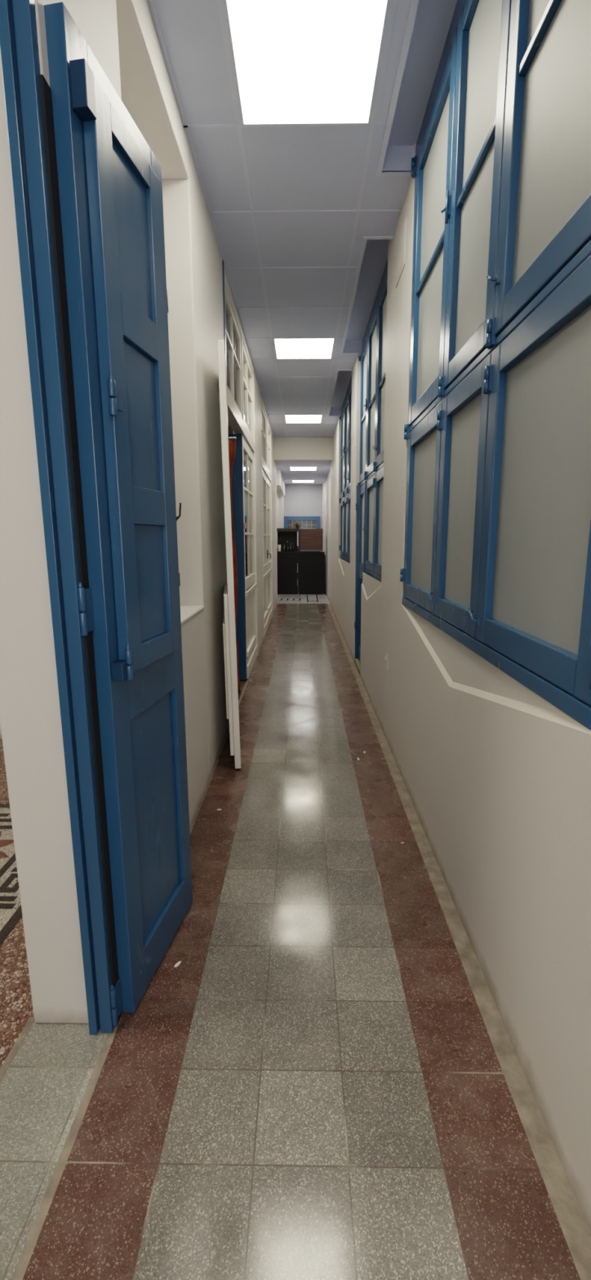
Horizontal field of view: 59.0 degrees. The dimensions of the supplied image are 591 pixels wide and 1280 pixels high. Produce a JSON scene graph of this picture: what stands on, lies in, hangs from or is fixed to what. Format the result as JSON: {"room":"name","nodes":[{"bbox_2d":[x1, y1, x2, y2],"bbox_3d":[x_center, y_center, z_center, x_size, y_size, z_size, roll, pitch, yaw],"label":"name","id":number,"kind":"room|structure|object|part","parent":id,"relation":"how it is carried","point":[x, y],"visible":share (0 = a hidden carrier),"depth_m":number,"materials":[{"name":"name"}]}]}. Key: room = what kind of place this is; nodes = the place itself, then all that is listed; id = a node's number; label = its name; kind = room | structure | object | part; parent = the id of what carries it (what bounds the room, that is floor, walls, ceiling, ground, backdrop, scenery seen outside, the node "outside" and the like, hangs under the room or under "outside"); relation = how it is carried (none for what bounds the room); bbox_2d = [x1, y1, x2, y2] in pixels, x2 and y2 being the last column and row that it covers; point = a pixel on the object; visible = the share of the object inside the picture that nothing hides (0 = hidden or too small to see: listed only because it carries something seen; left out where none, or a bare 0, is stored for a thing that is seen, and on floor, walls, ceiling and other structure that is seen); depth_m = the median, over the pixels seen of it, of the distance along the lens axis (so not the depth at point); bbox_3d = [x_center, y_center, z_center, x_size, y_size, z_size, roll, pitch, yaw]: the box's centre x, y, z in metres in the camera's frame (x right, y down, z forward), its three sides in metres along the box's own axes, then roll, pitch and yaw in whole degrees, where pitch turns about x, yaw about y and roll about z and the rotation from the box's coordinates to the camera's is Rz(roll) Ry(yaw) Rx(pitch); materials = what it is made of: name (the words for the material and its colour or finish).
{"room":"corridor","nodes":[
{"label":"corridor","id":0,"kind":"room"},
{"bbox_2d":[0,0,277,1023],"bbox_3d":[-0.534,-1.415,5.631,0.230,3.200,9.220,0,11,1],"label":"wall","id":1,"kind":"structure","parent":0,"point":[122,36],"depth_m":1.39,"materials":[{"name":"paint"}]},
{"bbox_2d":[0,0,192,1035],"bbox_3d":[-0.417,-0.277,1.387,0.133,2.600,0.565,3,12,16],"label":"door","id":2,"kind":"structure","parent":1,"relation":"in","point":[87,185],"depth_m":1.23,"materials":[{"name":"blue paint"}]},
{"bbox_3d":[-0.517,-0.233,1.164,0.059,2.600,0.060,0,11,1],"label":"frame","id":3,"kind":"part","parent":2,"relation":"part of","materials":[{"name":"blue paint"}]},
{"bbox_2d":[83,76,180,672],"bbox_3d":[-0.395,-0.559,1.332,0.028,1.250,0.330,2,11,9],"label":"shutter","id":4,"kind":"object","parent":2,"relation":"attached to","point":[122,191],"depth_m":1.27,"materials":[{"name":"blue paint"}]},
{"bbox_2d":[217,260,257,768],"bbox_3d":[-0.457,-1.005,4.125,0.185,2.975,2.973,0,11,-2],"label":"door","id":5,"kind":"structure","parent":1,"relation":"in","point":[235,366],"depth_m":3.85,"materials":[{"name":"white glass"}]},
{"bbox_3d":[-0.476,-2.193,3.585,0.003,0.215,0.444,0,11,1],"label":"pane","id":6,"kind":"part","parent":5,"relation":"part of","materials":[{"name":"clear glass"}]},
{"bbox_3d":[-0.476,-1.916,3.640,0.003,0.350,0.444,0,11,1],"label":"pane","id":7,"kind":"part","parent":5,"relation":"part of","materials":[{"name":"clear glass"}]},
{"bbox_2d":[228,440,240,694],"bbox_3d":[-0.634,-0.520,4.144,0.366,2.025,0.080,0,11,1],"label":"curtain","id":8,"kind":"object","parent":5,"relation":"hanging from","point":[232,444],"visible":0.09,"depth_m":4.12,"materials":[{"name":"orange fabric"}]},
{"bbox_3d":[-0.471,-2.279,4.021,0.003,0.215,0.444,0,11,1],"label":"pane","id":9,"kind":"part","parent":5,"relation":"part of","materials":[{"name":"clear glass"}]},
{"bbox_3d":[-0.471,-2.002,4.075,0.003,0.350,0.444,0,11,1],"label":"pane","id":10,"kind":"part","parent":5,"relation":"part of","materials":[{"name":"clear glass"}]},
{"bbox_2d":[228,434,246,679],"bbox_3d":[-0.760,-0.686,4.615,0.620,2.140,0.036,0,11,1],"label":"door","id":11,"kind":"structure","parent":5,"relation":"attached to","point":[237,467],"depth_m":4.57,"materials":[{"name":"blue paint"}]},
{"bbox_3d":[-0.474,-1.086,4.553,0.079,2.970,2.100,0,11,1],"label":"frame","id":12,"kind":"part","parent":5,"relation":"part of","materials":[{"name":"white wood"}]},
{"bbox_3d":[-0.463,-2.391,4.595,0.003,0.215,0.444,0,11,1],"label":"pane","id":13,"kind":"part","parent":5,"relation":"part of","materials":[{"name":"clear glass"}]},
{"bbox_3d":[-0.463,-2.114,4.649,0.003,0.350,0.444,0,11,1],"label":"pane","id":14,"kind":"part","parent":5,"relation":"part of","materials":[{"name":"clear glass"}]},
{"bbox_3d":[-0.466,-1.545,4.748,0.003,0.335,0.445,0,11,1],"label":"pane","id":15,"kind":"part","parent":5,"relation":"part of","materials":[{"name":"clear glass"}]},
{"bbox_2d":[244,521,247,528],"bbox_3d":[-0.447,-1.003,4.566,0.058,0.058,0.022,0,11,1],"label":"tag","id":16,"kind":"object","parent":5,"relation":"hanging from","point":[245,523],"visible":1,"depth_m":4.56,"materials":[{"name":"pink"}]},
{"bbox_3d":[-0.466,-1.184,4.819,0.003,0.400,0.445,0,11,1],"label":"pane","id":17,"kind":"part","parent":5,"relation":"part of","materials":[{"name":"clear glass"}]},
{"bbox_3d":[-0.466,-0.789,4.897,0.003,0.405,0.445,0,11,1],"label":"pane","id":18,"kind":"part","parent":5,"relation":"part of","materials":[{"name":"clear glass"}]},
{"bbox_3d":[-0.457,-2.477,5.030,0.003,0.215,0.444,0,11,1],"label":"pane","id":19,"kind":"part","parent":5,"relation":"part of","materials":[{"name":"clear glass"}]},
{"bbox_3d":[-0.457,-2.199,5.085,0.003,0.350,0.444,0,11,1],"label":"pane","id":20,"kind":"part","parent":5,"relation":"part of","materials":[{"name":"clear glass"}]},
{"bbox_3d":[-0.460,-1.631,5.185,0.003,0.335,0.445,0,11,1],"label":"pane","id":21,"kind":"part","parent":5,"relation":"part of","materials":[{"name":"clear glass"}]},
{"bbox_3d":[-0.460,-1.270,5.256,0.003,0.400,0.445,0,11,1],"label":"pane","id":22,"kind":"part","parent":5,"relation":"part of","materials":[{"name":"clear glass"}]},
{"bbox_3d":[-0.460,-0.875,5.333,0.003,0.405,0.445,0,11,1],"label":"pane","id":23,"kind":"part","parent":5,"relation":"part of","materials":[{"name":"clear glass"}]},
{"bbox_2d":[261,395,272,639],"bbox_3d":[-0.413,-1.661,7.486,0.122,2.970,2.000,0,11,1],"label":"door","id":24,"kind":"structure","parent":1,"relation":"in","point":[265,426],"depth_m":7.49,"materials":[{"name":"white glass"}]},
{"bbox_3d":[-0.434,-2.015,7.143,0.003,0.335,0.420,0,11,1],"label":"pane","id":25,"kind":"part","parent":24,"relation":"part of","materials":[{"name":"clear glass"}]},
{"bbox_3d":[-0.434,-1.654,7.214,0.003,0.400,0.420,0,11,1],"label":"pane","id":26,"kind":"part","parent":24,"relation":"part of","materials":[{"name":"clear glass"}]},
{"bbox_3d":[-0.434,-1.259,7.291,0.003,0.405,0.420,0,11,1],"label":"pane","id":27,"kind":"part","parent":24,"relation":"part of","materials":[{"name":"clear glass"}]},
{"bbox_3d":[-0.427,-1.757,7.741,0.003,0.400,0.420,0,11,1],"label":"pane","id":28,"kind":"part","parent":24,"relation":"part of","materials":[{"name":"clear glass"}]},
{"bbox_3d":[-0.421,-1.838,8.153,0.003,0.400,0.420,0,11,1],"label":"pane","id":29,"kind":"part","parent":24,"relation":"part of","materials":[{"name":"clear glass"}]},
{"bbox_3d":[-0.421,-1.443,8.230,0.003,0.405,0.420,0,11,1],"label":"pane","id":30,"kind":"part","parent":24,"relation":"part of","materials":[{"name":"clear glass"}]},
{"bbox_2d":[227,422,232,434],"bbox_3d":[-1.922,-1.622,6.689,2.574,3.200,7.100,0,11,1],"label":"wall","id":31,"kind":"structure","parent":0,"point":[229,428],"depth_m":5.77,"materials":[{"name":"beige paint"}]},
{"bbox_2d":[276,469,284,528],"bbox_3d":[-0.416,-2.378,11.998,0.245,2.640,3.650,0,11,1],"label":"wall","id":32,"kind":"structure","parent":0,"point":[280,482],"depth_m":12.72,"materials":[{"name":"paint"}]},
{"bbox_2d":[0,586,590,1279],"bbox_3d":[-1.426,0.189,5.763,5.400,0.002,17.200,0,11,1],"label":"floor","id":33,"kind":"structure","parent":0,"point":[328,1081],"depth_m":1.30,"materials":[{"name":"grey tile"}]},
{"bbox_2d":[173,960,181,967],"bbox_3d":[-0.364,1.001,1.613,0.010,0.003,0.028,7,13,33],"label":"flake","id":34,"kind":"object","parent":33,"relation":"on","point":[178,963],"visible":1,"depth_m":1.61,"materials":[{"name":"white"}]},
{"bbox_2d":[276,551,297,594],"bbox_3d":[-0.186,-1.569,12.214,0.497,0.968,0.432,0,11,1],"label":"base cabinet","id":35,"kind":"object","parent":33,"relation":"on","point":[286,562],"visible":0.91,"depth_m":12.01,"materials":[{"name":"black paint"}]},
{"bbox_2d":[276,528,298,551],"bbox_3d":[-0.183,-2.300,12.041,0.508,0.535,0.370,0,11,1],"label":"shelf unit","id":36,"kind":"object","parent":35,"relation":"on","point":[291,535],"visible":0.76,"depth_m":12.17,"materials":[{"name":"brown wood"}]},
{"bbox_2d":[277,535,281,551],"bbox_3d":[-0.370,-2.203,11.939,0.096,0.359,0.098,0,11,1],"label":"bottle","id":37,"kind":"object","parent":36,"relation":"on","point":[278,540],"visible":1,"depth_m":11.93,"materials":[{"name":"beige ceramic"}]},
{"bbox_3d":[-0.374,-2.104,11.965,0.086,0.155,0.086,0,11,1],"label":"pot","id":38,"kind":"part","parent":37,"relation":"part of","materials":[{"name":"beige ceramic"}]},
{"bbox_3d":[-0.183,-2.526,11.997,0.508,0.075,0.370,0,11,1],"label":"shelf","id":39,"kind":"part","parent":36,"relation":"part of","materials":[{"name":"brown wood"}]},
{"bbox_2d":[293,522,302,528],"bbox_3d":[0.046,-2.626,11.960,0.210,0.135,0.198,0,11,1],"label":"dried flowers","id":40,"kind":"object","parent":36,"relation":"on","point":[295,523],"visible":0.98,"depth_m":11.94,"materials":[{"name":"brown plant"}]},
{"bbox_3d":[0.055,-2.268,12.040,0.020,0.448,0.318,0,11,1],"label":"panel","id":41,"kind":"part","parent":36,"relation":"part of","materials":[{"name":"black"}]},
{"bbox_2d":[298,551,324,594],"bbox_3d":[0.369,-1.567,12.207,0.597,0.968,0.432,0,11,1],"label":"base cabinet","id":42,"kind":"object","parent":33,"relation":"on","point":[311,564],"visible":1,"depth_m":12.00,"materials":[{"name":"black paint"}]},
{"bbox_2d":[298,528,323,551],"bbox_3d":[0.350,-2.295,12.040,0.550,0.525,0.360,0,11,1],"label":"upper cabinet","id":43,"kind":"object","parent":42,"relation":"on","point":[309,540],"visible":1,"depth_m":11.86,"materials":[{"name":"brown wood"}]},
{"bbox_2d":[324,555,325,594],"bbox_3d":[0.685,-1.534,12.215,0.030,0.900,0.380,0,11,1],"label":"board","id":44,"kind":"object","parent":33,"relation":"on","point":[325,555],"visible":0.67,"depth_m":12.09,"materials":[{"name":"brown wood"}]},
{"bbox_2d":[146,0,457,437],"bbox_3d":[-0.010,-2.411,2.855,1.346,0.276,12.530,0,11,1],"label":"ceiling","id":45,"kind":"structure","parent":0,"point":[304,220],"depth_m":2.60,"materials":[{"name":"tile"}]},
{"bbox_2d":[284,414,323,422],"bbox_3d":[0.116,-3.193,7.546,0.540,0.005,0.540,0,11,1],"label":"recessed light","id":46,"kind":"object","parent":45,"relation":"in","point":[288,418],"visible":1,"depth_m":7.50,"materials":[{"name":"white plastic"}]},
{"bbox_2d":[272,337,335,359],"bbox_3d":[0.078,-2.644,4.744,0.540,0.005,0.540,0,11,1],"label":"recessed light","id":47,"kind":"object","parent":45,"relation":"in","point":[284,348],"visible":1,"depth_m":4.72,"materials":[{"name":"white plastic"}]},
{"bbox_2d":[222,0,391,126],"bbox_3d":[0.040,-2.087,1.907,0.540,0.005,0.540,0,11,1],"label":"recessed light","id":48,"kind":"object","parent":45,"relation":"in","point":[295,63],"visible":1,"depth_m":1.87,"materials":[{"name":"white plastic"}]},
{"bbox_2d":[284,484,322,551],"bbox_3d":[0.186,-2.732,13.806,2.400,2.640,0.150,0,11,1],"label":"wall","id":49,"kind":"structure","parent":0,"point":[306,500],"depth_m":13.56,"materials":[{"name":"grey paint"}]},
{"bbox_2d":[284,515,319,586],"bbox_3d":[0.169,-2.321,13.785,0.942,1.840,0.050,0,11,1],"label":"door","id":50,"kind":"structure","parent":49,"relation":"in","point":[307,522],"depth_m":13.64,"materials":[{"name":"blue paint"}]},
{"bbox_3d":[0.169,-2.975,13.666,0.752,0.290,0.008,0,11,1],"label":"fanlight pane","id":51,"kind":"part","parent":50,"relation":"part of","materials":[{"name":"grey"}]},
{"bbox_3d":[0.169,-2.321,13.785,0.942,1.840,0.050,0,11,1],"label":"frame","id":52,"kind":"part","parent":50,"relation":"part of","materials":[{"name":"blue paint"}]},
{"bbox_2d":[298,520,316,528],"bbox_3d":[0.169,-2.973,13.654,0.752,0.290,0.014,0,11,1],"label":"grille","id":53,"kind":"object","parent":50,"relation":"attached to","point":[305,524],"depth_m":13.65,"materials":[{"name":"grey"}]},
{"bbox_2d":[275,461,331,484],"bbox_3d":[0.157,-3.652,11.374,2.600,0.100,4.670,0,11,1],"label":"ceiling","id":54,"kind":"structure","parent":0,"point":[320,475],"depth_m":10.95,"materials":[{"name":"tile"}]},
{"bbox_2d":[292,480,314,482],"bbox_3d":[0.187,-3.856,12.694,0.540,0.005,0.540,0,11,1],"label":"recessed light","id":55,"kind":"object","parent":54,"relation":"in","point":[293,481],"visible":1,"depth_m":12.65,"materials":[{"name":"white plastic"}]},
{"bbox_2d":[289,466,317,470],"bbox_3d":[0.155,-3.400,10.368,0.540,0.005,0.540,0,11,1],"label":"recessed light","id":56,"kind":"object","parent":54,"relation":"in","point":[291,468],"visible":1,"depth_m":10.27,"materials":[{"name":"white plastic"}]},
{"bbox_2d":[273,436,333,461],"bbox_3d":[0.141,-3.300,9.033,1.090,0.370,0.140,0,11,1],"label":"beam","id":57,"kind":"structure","parent":0,"point":[285,449],"depth_m":8.97,"materials":[{"name":"paint"}]},
{"bbox_2d":[321,2,590,1232],"bbox_3d":[0.717,-1.386,5.349,0.295,3.251,17.050,-1,11,1],"label":"wall","id":58,"kind":"structure","parent":0,"point":[496,777],"depth_m":1.51,"materials":[{"name":"paint"}]},
{"bbox_2d":[338,375,351,563],"bbox_3d":[0.659,-2.061,6.670,0.089,2.097,1.970,0,11,1],"label":"window","id":59,"kind":"structure","parent":58,"relation":"in","point":[345,451],"depth_m":6.80,"materials":[{"name":"blue paint"}]},
{"bbox_3d":[0.677,-1.581,7.398,0.036,0.783,0.639,0,11,1],"label":"sash","id":60,"kind":"part","parent":59,"relation":"part of","materials":[{"name":"blue paint"}]},
{"bbox_3d":[0.665,-2.561,7.206,0.036,1.146,0.639,0,11,1],"label":"sash","id":61,"kind":"part","parent":59,"relation":"part of","materials":[{"name":"blue paint"}]},
{"bbox_3d":[0.684,-1.581,7.398,0.004,0.643,0.517,-1,11,1],"label":"pane","id":62,"kind":"part","parent":59,"relation":"part of","materials":[{"name":"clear glass"}]},
{"bbox_3d":[0.669,-2.799,7.160,0.004,0.520,0.517,-1,11,1],"label":"pane","id":63,"kind":"part","parent":59,"relation":"part of","materials":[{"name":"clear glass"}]},
{"bbox_3d":[0.675,-2.302,7.257,0.004,0.478,0.517,0,11,1],"label":"pane","id":64,"kind":"part","parent":59,"relation":"part of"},
{"bbox_3d":[0.668,-1.458,6.773,0.036,0.783,0.624,0,11,1],"label":"sash","id":65,"kind":"part","parent":59,"relation":"part of","materials":[{"name":"blue paint"}]},
{"bbox_3d":[0.657,-2.438,6.581,0.036,1.146,0.624,0,11,1],"label":"sash","id":66,"kind":"part","parent":59,"relation":"part of","materials":[{"name":"blue paint"}]},
{"bbox_3d":[0.667,-2.179,6.631,0.004,0.478,0.502,0,11,1],"label":"pane","id":67,"kind":"part","parent":59,"relation":"part of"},
{"bbox_3d":[0.675,-1.458,6.773,0.004,0.643,0.502,-1,11,1],"label":"pane","id":68,"kind":"part","parent":59,"relation":"part of","materials":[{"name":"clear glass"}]},
{"bbox_3d":[0.661,-2.677,6.534,0.004,0.520,0.502,-1,11,1],"label":"pane","id":69,"kind":"part","parent":59,"relation":"part of","materials":[{"name":"clear glass"}]},
{"bbox_3d":[0.660,-1.338,6.160,0.036,0.783,0.614,0,11,1],"label":"sash","id":70,"kind":"part","parent":59,"relation":"part of","materials":[{"name":"blue paint"}]},
{"bbox_3d":[0.649,-2.318,5.968,0.036,1.146,0.614,0,11,1],"label":"sash","id":71,"kind":"part","parent":59,"relation":"part of","materials":[{"name":"blue paint"}]},
{"bbox_2d":[354,480,366,675],"bbox_3d":[0.656,-0.593,5.076,0.103,1.800,0.605,0,11,1],"label":"door","id":72,"kind":"structure","parent":58,"relation":"in","point":[361,491],"depth_m":5.24,"materials":[{"name":"blue paint"}]},
{"bbox_3d":[0.658,-1.060,4.984,0.005,0.658,0.405,-1,11,1],"label":"pane","id":73,"kind":"part","parent":72,"relation":"part of","materials":[{"name":"grey glass"}]},
{"bbox_2d":[357,258,387,582],"bbox_3d":[0.633,-1.498,4.281,0.089,2.282,1.835,0,11,1],"label":"window","id":74,"kind":"structure","parent":58,"relation":"in","point":[372,358],"depth_m":4.12,"materials":[{"name":"blue paint"}]},
{"bbox_3d":[0.638,-2.068,4.771,0.036,1.176,0.569,-1,11,1],"label":"sash","id":75,"kind":"part","parent":74,"relation":"part of","materials":[{"name":"blue paint"}]},
{"bbox_3d":[0.648,-1.802,4.823,0.004,0.493,0.447,-1,11,1],"label":"pane","id":76,"kind":"part","parent":74,"relation":"part of","materials":[{"name":"grey glass"}]},
{"bbox_3d":[0.642,-2.314,4.723,0.004,0.535,0.447,-1,11,1],"label":"pane","id":77,"kind":"part","parent":74,"relation":"part of","materials":[{"name":"grey glass"}]},
{"bbox_3d":[0.641,-0.971,4.392,0.036,0.763,0.584,0,11,1],"label":"sash","id":78,"kind":"part","parent":74,"relation":"part of","materials":[{"name":"blue paint"}]},
{"bbox_3d":[0.648,-0.971,4.392,0.004,0.623,0.462,0,11,1],"label":"pane","id":79,"kind":"part","parent":74,"relation":"part of","materials":[{"name":"grey glass"}]},
{"bbox_3d":[0.630,-1.956,4.199,0.036,1.176,0.584,-1,11,1],"label":"sash","id":80,"kind":"part","parent":74,"relation":"part of","materials":[{"name":"blue paint"}]},
{"bbox_3d":[0.640,-1.690,4.251,0.004,0.493,0.462,-1,11,1],"label":"pane","id":81,"kind":"part","parent":74,"relation":"part of","materials":[{"name":"grey glass"}]},
{"bbox_3d":[0.634,-2.202,4.151,0.004,0.535,0.462,-1,11,1],"label":"pane","id":82,"kind":"part","parent":74,"relation":"part of","materials":[{"name":"grey glass"}]},
{"bbox_3d":[0.634,-0.857,3.811,0.036,0.763,0.589,0,11,1],"label":"sash","id":83,"kind":"part","parent":74,"relation":"part of","materials":[{"name":"blue paint"}]},
{"bbox_3d":[0.641,-0.857,3.811,0.004,0.623,0.467,0,11,1],"label":"pane","id":84,"kind":"part","parent":74,"relation":"part of","materials":[{"name":"grey glass"}]},
{"bbox_3d":[0.622,-1.842,3.618,0.036,1.176,0.589,-1,11,1],"label":"sash","id":85,"kind":"part","parent":74,"relation":"part of","materials":[{"name":"blue paint"}]},
{"bbox_3d":[0.632,-1.576,3.670,0.004,0.493,0.467,-1,11,1],"label":"pane","id":86,"kind":"part","parent":74,"relation":"part of","materials":[{"name":"grey glass"}]},
{"bbox_3d":[0.626,-2.088,3.570,0.004,0.535,0.467,-1,11,1],"label":"pane","id":87,"kind":"part","parent":74,"relation":"part of","materials":[{"name":"grey glass"}]},
{"bbox_2d":[385,653,387,669],"bbox_3d":[0.582,0.138,3.352,0.011,0.090,0.070,-1,11,1],"label":"wall socket","id":88,"kind":"object","parent":58,"relation":"attached to","point":[386,655],"visible":1,"depth_m":3.33,"materials":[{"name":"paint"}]},
{"bbox_2d":[395,217,406,287],"bbox_3d":[0.556,-2.039,2.762,0.007,0.210,0.260,-1,11,1],"label":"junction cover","id":89,"kind":"object","parent":58,"relation":"attached to","point":[401,246],"visible":1,"depth_m":2.73,"materials":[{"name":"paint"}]},
{"bbox_3d":[0.553,-2.039,2.762,0.002,0.170,0.220,-1,11,1],"label":"lid","id":90,"kind":"part","parent":89,"relation":"part of","materials":[{"name":"beige plastic"}]},
{"bbox_2d":[400,0,590,729],"bbox_3d":[0.567,-1.059,1.683,0.089,2.140,1.925,0,11,1],"label":"window","id":91,"kind":"structure","parent":58,"relation":"in","point":[497,547],"depth_m":1.37,"materials":[{"name":"blue paint"}]},
{"bbox_3d":[0.584,-0.572,2.385,0.036,0.823,0.649,-1,11,1],"label":"sash","id":92,"kind":"part","parent":91,"relation":"part of","materials":[{"name":"blue paint"}]},
{"bbox_3d":[0.591,-0.572,2.384,0.004,0.683,0.527,-1,11,1],"label":"pane","id":93,"kind":"part","parent":91,"relation":"part of","materials":[{"name":"grey glass"}]},
{"bbox_3d":[0.583,-1.325,2.237,0.004,0.503,0.527,0,11,1],"label":"pane","id":94,"kind":"part","parent":91,"relation":"part of","materials":[{"name":"grey glass"}]},
{"bbox_3d":[0.573,-1.573,2.188,0.036,1.149,0.649,0,11,1],"label":"sash","id":95,"kind":"part","parent":91,"relation":"part of","materials":[{"name":"blue paint"}]},
{"bbox_3d":[0.577,-1.824,2.139,0.004,0.498,0.527,-1,11,1],"label":"pane","id":96,"kind":"part","parent":91,"relation":"part of","materials":[{"name":"grey glass"}]},
{"bbox_3d":[0.577,-0.459,1.806,0.036,0.823,0.519,-1,11,1],"label":"sash","id":97,"kind":"part","parent":91,"relation":"part of","materials":[{"name":"blue paint"}]},
{"bbox_3d":[0.584,-0.459,1.805,0.004,0.683,0.397,-1,11,1],"label":"pane","id":98,"kind":"part","parent":91,"relation":"part of","materials":[{"name":"grey glass"}]},
{"bbox_3d":[0.575,-1.211,1.658,0.004,0.503,0.397,0,11,1],"label":"pane","id":99,"kind":"part","parent":91,"relation":"part of","materials":[{"name":"grey glass"}]},
{"bbox_3d":[0.565,-1.460,1.609,0.036,1.149,0.519,0,11,1],"label":"sash","id":100,"kind":"part","parent":91,"relation":"part of","materials":[{"name":"blue paint"}]},
{"bbox_3d":[0.569,-1.710,1.560,0.004,0.498,0.397,-1,11,1],"label":"pane","id":101,"kind":"part","parent":91,"relation":"part of","materials":[{"name":"grey glass"}]},
{"bbox_3d":[0.569,-0.344,1.219,0.036,0.823,0.664,-1,11,1],"label":"sash","id":102,"kind":"part","parent":91,"relation":"part of","materials":[{"name":"blue paint"}]},
{"bbox_3d":[0.561,-1.595,0.974,0.004,0.498,0.542,-1,11,1],"label":"pane","id":103,"kind":"part","parent":91,"relation":"part of","materials":[{"name":"grey glass"}]},
{"bbox_3d":[0.576,-0.344,1.219,0.004,0.683,0.542,-1,11,1],"label":"pane","id":104,"kind":"part","parent":91,"relation":"part of","materials":[{"name":"grey glass"}]},
{"bbox_3d":[0.557,-1.345,1.023,0.036,1.149,0.664,0,11,1],"label":"sash","id":105,"kind":"part","parent":91,"relation":"part of","materials":[{"name":"blue paint"}]},
{"label":"pane","id":106,"kind":"part","parent":91,"relation":"part of","materials":[{"name":"grey glass"}]}
]}

